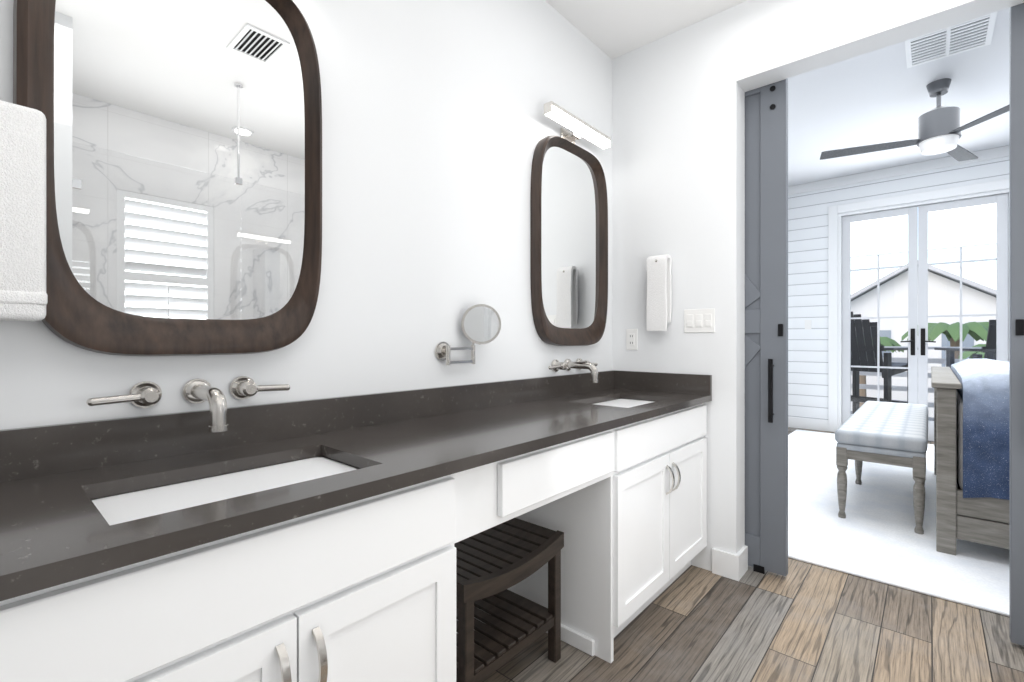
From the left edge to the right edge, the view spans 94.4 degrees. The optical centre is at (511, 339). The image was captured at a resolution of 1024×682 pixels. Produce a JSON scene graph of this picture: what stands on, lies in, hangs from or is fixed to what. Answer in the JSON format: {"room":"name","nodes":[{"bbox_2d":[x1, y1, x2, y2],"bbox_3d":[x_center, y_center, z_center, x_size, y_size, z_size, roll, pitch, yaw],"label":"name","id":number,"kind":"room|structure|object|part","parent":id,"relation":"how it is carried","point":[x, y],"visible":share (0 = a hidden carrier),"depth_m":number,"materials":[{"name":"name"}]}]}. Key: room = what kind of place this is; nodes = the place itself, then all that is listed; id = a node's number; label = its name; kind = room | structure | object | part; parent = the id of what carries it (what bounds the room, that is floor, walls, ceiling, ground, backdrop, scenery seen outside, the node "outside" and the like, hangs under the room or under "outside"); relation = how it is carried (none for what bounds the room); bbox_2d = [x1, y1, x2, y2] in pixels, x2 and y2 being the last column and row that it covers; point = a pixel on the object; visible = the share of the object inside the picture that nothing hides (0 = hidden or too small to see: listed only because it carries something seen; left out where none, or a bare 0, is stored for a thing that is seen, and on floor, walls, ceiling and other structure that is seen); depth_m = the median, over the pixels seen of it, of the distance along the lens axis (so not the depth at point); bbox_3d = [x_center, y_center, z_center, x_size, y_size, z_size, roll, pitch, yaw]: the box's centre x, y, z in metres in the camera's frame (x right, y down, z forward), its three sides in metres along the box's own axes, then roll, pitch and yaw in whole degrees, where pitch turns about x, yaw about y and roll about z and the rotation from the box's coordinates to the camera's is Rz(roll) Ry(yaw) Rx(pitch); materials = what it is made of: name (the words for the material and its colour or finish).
{"room":"bathroom","nodes":[
{"label":"bathroom","id":0,"kind":"room"},
{"bbox_2d":[0,0,611,429],"bbox_3d":[-0.843,-0.230,1.236,0.120,2.800,4.180,0,0,41],"label":"wall","id":1,"kind":"structure","parent":0,"point":[436,124],"depth_m":1.69,"materials":[{"name":"white paint"}]},
{"bbox_2d":[0,100,47,320],"bbox_3d":[-1.106,-0.240,0.767,0.105,0.410,0.502,0,0,41],"label":"hanging towel","id":2,"kind":"object","parent":1,"relation":"attached to","point":[23,295],"visible":0.98,"depth_m":0.90,"materials":[{"name":"white fabric"}]},
{"bbox_2d":[13,0,321,355],"bbox_3d":[-0.780,-0.470,1.175,0.052,1.020,0.630,0,0,41],"label":"mirror","id":3,"kind":"object","parent":1,"relation":"attached to","point":[183,177],"visible":0.94,"depth_m":1.15,"materials":[{"name":"mirror"}]},
{"bbox_2d":[86,376,290,431],"bbox_3d":[-0.728,0.154,1.138,0.182,0.111,0.428,0,0,41],"label":"faucet","id":4,"kind":"object","parent":1,"relation":"attached to","point":[145,394],"visible":1,"depth_m":1.10,"materials":[{"name":"silver metal"}]},
{"bbox_2d":[0,370,615,481],"bbox_3d":[-0.368,0.230,1.663,0.021,0.100,2.907,0,0,41],"label":"backsplash","id":5,"kind":"structure","parent":1,"relation":"attached to","point":[25,452],"depth_m":1.25,"materials":[{"name":"black stone"}]},
{"bbox_2d":[435,304,500,364],"bbox_3d":[-0.162,-0.020,1.820,0.127,0.234,0.238,0,0,41],"label":"magnifying mirror","id":6,"kind":"object","parent":1,"relation":"attached to","point":[480,324],"visible":1,"depth_m":1.84,"materials":[{"name":"silver metal"}]},
{"bbox_3d":[-0.215,0.053,1.825,0.043,0.088,0.175,0,0,41],"label":"arm","id":7,"kind":"part","parent":6,"relation":"part of"},
{"bbox_2d":[530,135,607,345],"bbox_3d":[0.311,-0.475,2.412,0.052,1.020,0.630,0,0,41],"label":"mirror","id":8,"kind":"object","parent":1,"relation":"attached to","point":[569,245],"visible":1,"depth_m":2.40,"materials":[{"name":"mirror"}]},
{"label":"glass","id":9,"kind":"part","parent":8,"relation":"part of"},
{"bbox_2d":[548,358,598,382],"bbox_3d":[0.349,0.154,2.359,0.182,0.111,0.428,0,0,41],"label":"faucet","id":10,"kind":"object","parent":1,"relation":"attached to","point":[567,365],"visible":1,"depth_m":2.32,"materials":[{"name":"silver metal"}]},
{"bbox_2d":[544,101,610,148],"bbox_3d":[0.318,-1.036,2.386,0.100,0.093,0.530,0,0,41],"label":"light bar","id":11,"kind":"object","parent":1,"relation":"attached to","point":[579,127],"visible":0.85,"depth_m":2.35,"materials":[{"name":"silver metal"}]},
{"bbox_2d":[545,0,746,58],"bbox_3d":[0.290,-1.680,0.238,3.140,0.100,4.180,0,0,41],"label":"ceiling","id":12,"kind":"structure","parent":0,"point":[612,29],"depth_m":2.40,"materials":[{"name":"white paint"}]},
{"bbox_2d":[456,427,1023,681],"bbox_3d":[2.441,1.200,1.567,5.870,0.060,9.020,0,0,41],"label":"floor","id":13,"kind":"structure","parent":0,"point":[801,621],"depth_m":1.85,"materials":[{"name":"brown wood"}]},
{"bbox_2d":[0,398,711,681],"bbox_3d":[-0.160,0.740,1.479,0.576,0.860,2.906,0,0,41],"label":"bathroom vanity","id":14,"kind":"object","parent":13,"relation":"on","point":[314,540],"depth_m":0.95,"materials":[{"name":"white paint"}]},
{"bbox_2d":[0,386,711,589],"bbox_3d":[-0.166,0.295,1.485,0.561,0.030,2.907,0,0,41],"label":"countertop","id":15,"kind":"structure","parent":14,"relation":"on","point":[50,524],"depth_m":1.13,"materials":[{"name":"black stone"}]},
{"bbox_2d":[88,450,383,533],"bbox_3d":[-0.556,0.375,0.987,0.306,0.154,0.491,0,0,41],"label":"sink","id":16,"kind":"object","parent":15,"relation":"in","point":[135,506],"depth_m":0.96,"materials":[{"name":"white ceramic"}]},
{"bbox_2d":[596,394,659,405],"bbox_3d":[0.522,0.375,2.210,0.306,0.154,0.491,0,0,41],"label":"sink","id":17,"kind":"object","parent":15,"relation":"in","point":[621,399],"depth_m":2.36,"materials":[{"name":"white ceramic"}]},
{"bbox_2d":[454,518,563,681],"bbox_3d":[-0.100,0.940,1.668,0.335,0.460,0.500,0,0,41],"label":"bench","id":18,"kind":"object","parent":13,"relation":"on","point":[494,563],"visible":0.69,"depth_m":1.64,"materials":[{"name":"brown wood"}]},
{"bbox_2d":[788,430,1008,616],"bbox_3d":[3.868,1.163,3.162,4.200,0.014,4.100,0,0,41],"label":"area rug","id":19,"kind":"object","parent":13,"relation":"on","point":[873,535],"visible":0.43,"depth_m":2.81,"materials":[{"name":"white carpet"}]},
{"bbox_2d":[835,401,927,533],"bbox_3d":[2.915,0.877,3.669,0.456,0.585,1.976,0,0,41],"label":"bench","id":20,"kind":"object","parent":19,"relation":"on","point":[892,433],"visible":0.85,"depth_m":3.03,"materials":[{"name":"white fabric"}]},
{"bbox_3d":[2.915,0.647,3.669,0.456,0.125,1.976,0,0,41],"label":"seat","id":21,"kind":"part","parent":20,"relation":"part of","materials":[{"name":"fabric"}]},
{"bbox_2d":[931,359,1008,555],"bbox_3d":[3.830,0.445,2.594,2.305,1.450,2.078,0,0,41],"label":"bed","id":22,"kind":"object","parent":19,"relation":"on","point":[971,434],"visible":0.9,"depth_m":2.50,"materials":[{"name":"blue fabric"}]},
{"bbox_2d":[612,0,1023,570],"bbox_3d":[2.281,-0.430,1.362,5.840,3.200,0.140,0,0,41],"label":"wall","id":23,"kind":"structure","parent":0,"point":[678,147],"depth_m":2.40,"materials":[{"name":"white paint"}]},
{"bbox_2d":[626,329,637,349],"bbox_3d":[0.676,0.001,2.676,0.070,0.118,0.009,0,0,41],"label":"electrical outlet","id":24,"kind":"object","parent":23,"relation":"attached to","point":[631,334],"depth_m":2.67,"materials":[{"name":"white plastic"}]},
{"bbox_2d":[646,254,671,330],"bbox_3d":[0.785,-0.245,2.524,0.112,0.400,0.094,0,0,41],"label":"towel","id":25,"kind":"object","parent":23,"relation":"attached to","point":[659,300],"visible":1,"depth_m":2.49,"materials":[{"name":"white fabric"}]},
{"bbox_2d":[616,370,711,393],"bbox_3d":[0.797,0.230,2.560,0.540,0.100,0.020,0,0,41],"label":"backsplash","id":26,"kind":"structure","parent":23,"relation":"attached to","point":[627,380],"depth_m":2.53,"materials":[{"name":"black stone"}]},
{"bbox_2d":[684,308,714,332],"bbox_3d":[0.957,-0.095,2.427,0.155,0.120,0.011,0,0,41],"label":"switch plate","id":27,"kind":"object","parent":23,"relation":"attached to","point":[699,320],"depth_m":2.42,"materials":[{"name":"white plastic"}]},
{"bbox_2d":[745,79,787,575],"bbox_3d":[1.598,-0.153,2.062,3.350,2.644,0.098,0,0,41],"label":"door","id":28,"kind":"structure","parent":23,"relation":"in","point":[766,314],"depth_m":2.36,"materials":[{"name":"grey wood"}]},
{"bbox_3d":[1.609,-0.153,2.074,3.350,2.644,0.038,0,0,41],"label":"barn door track rail","id":29,"kind":"part","parent":28,"relation":"part of","materials":[{"name":"black metal"}]},
{"bbox_3d":[1.282,-0.421,2.309,0.059,1.653,0.052,0,0,41],"label":"barn door left hardware","id":30,"kind":"part","parent":28,"relation":"part of","materials":[{"name":"black metal"}]},
{"bbox_2d":[712,145,1008,580],"bbox_3d":[3.790,-0.430,3.074,5.600,3.200,4.734,0,0,41],"label":"trim","id":31,"kind":"structure","parent":23,"relation":"attached to","point":[730,565],"depth_m":5.40,"materials":[{"name":"white paint"}]},
{"bbox_2d":[1009,3,1023,645],"bbox_3d":[2.278,-0.104,1.462,1.025,2.512,0.098,0,0,41],"label":"door","id":32,"kind":"structure","parent":23,"relation":"attached to","point":[1016,311],"depth_m":1.79,"materials":[{"name":"grey wood"}]},
{"bbox_3d":[1.909,-0.421,1.756,0.059,1.653,0.052,0,0,41],"label":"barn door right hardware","id":33,"kind":"part","parent":32,"relation":"part of","materials":[{"name":"black metal"}]},
{"bbox_2d":[788,156,1008,419],"bbox_3d":[5.396,-0.430,4.895,5.840,3.200,0.120,0,0,41],"label":"wall","id":34,"kind":"structure","parent":0,"point":[808,298],"depth_m":6.11,"materials":[{"name":"white wood"}]},
{"bbox_2d":[805,320,810,328],"bbox_3d":[3.850,-0.190,6.170,0.075,0.120,0.009,0,0,41],"label":"switch plate","id":35,"kind":"object","parent":34,"relation":"attached to","point":[807,322],"depth_m":6.17,"materials":[{"name":"white plastic"}]},
{"bbox_2d":[828,179,1008,431],"bbox_3d":[4.698,-0.255,5.492,1.725,2.850,0.137,0,0,41],"label":"door frame","id":36,"kind":"structure","parent":34,"relation":"attached to","point":[836,213],"depth_m":5.95,"materials":[{"name":"white paint"}]},
{"bbox_2d":[850,203,996,257],"bbox_3d":[4.692,-1.235,5.484,1.275,0.440,0.012,0,0,41],"label":"shades","id":37,"kind":"object","parent":34,"relation":"attached to","point":[970,226],"visible":0.94,"depth_m":5.38,"materials":[{"name":"white fabric"}]},
{"bbox_2d":[842,193,1007,440],"bbox_3d":[4.690,-0.192,5.482,1.449,2.699,0.093,0,0,41],"label":"french door","id":38,"kind":"structure","parent":34,"relation":"in","point":[917,316],"depth_m":5.48,"materials":[{"name":"white paint"}]},
{"bbox_3d":[4.675,0.030,5.465,0.310,0.310,0.048,0,0,41],"label":"french door handles","id":39,"kind":"part","parent":38,"relation":"part of","materials":[{"name":"black metal"}]},
{"bbox_2d":[850,245,996,420],"bbox_3d":[4.706,-0.261,5.500,1.279,2.391,0.006,0,0,41],"label":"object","id":40,"kind":"structure","parent":38,"relation":"attached to","point":[929,320],"depth_m":5.57,"materials":[{"name":"clear glass"}]},
{"bbox_2d":[788,8,1008,186],"bbox_3d":[3.881,-2.080,3.177,5.840,0.100,4.700,0,0,41],"label":"ceiling","id":41,"kind":"structure","parent":0,"point":[879,96],"depth_m":4.10,"materials":[{"name":"white paint"}]},
{"bbox_2d":[820,78,1008,160],"bbox_3d":[3.376,-1.765,3.887,1.382,0.529,1.382,0,0,41],"label":"ceiling fan","id":42,"kind":"object","parent":41,"relation":"hanging from","point":[940,129],"visible":1,"depth_m":3.73,"materials":[{"name":"silver metal"}]},
{"bbox_2d":[905,12,996,67],"bbox_3d":[2.961,-2.024,3.222,0.440,0.011,0.450,0,0,41],"label":"ceiling vent","id":43,"kind":"object","parent":41,"relation":"in","point":[972,34],"visible":0.94,"depth_m":3.22,"materials":[{"name":"white metal"}]},
{"label":"outside","id":44,"kind":"structure","parent":0,"visible":0},
{"bbox_2d":[851,346,980,420],"bbox_3d":[5.664,0.690,6.258,6.000,1.160,2.280,0,0,41],"label":"porch","id":45,"kind":"object","parent":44,"point":[904,374],"depth_m":7.31,"materials":[{"name":"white wood"}]},
{"bbox_2d":[851,311,907,413],"bbox_3d":[4.865,0.407,6.475,0.928,1.546,0.907,0,0,-27],"label":"outdoor chair","id":46,"kind":"object","parent":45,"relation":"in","point":[856,347],"depth_m":6.21,"materials":[{"name":"grey"}]},
{"bbox_2d":[934,320,995,367],"bbox_3d":[5.781,0.407,5.600,0.907,1.546,0.928,0,0,19],"label":"outdoor chair","id":47,"kind":"object","parent":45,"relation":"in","point":[991,337],"depth_m":5.38,"materials":[{"name":"grey"}]},
{"bbox_2d":[851,264,995,416],"bbox_3d":[12.221,1.526,19.593,13.100,9.293,15.341,0,0,41],"label":"houses","id":48,"kind":"structure","parent":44,"point":[896,289],"depth_m":16.36,"materials":[{"name":"white"}]}
]}

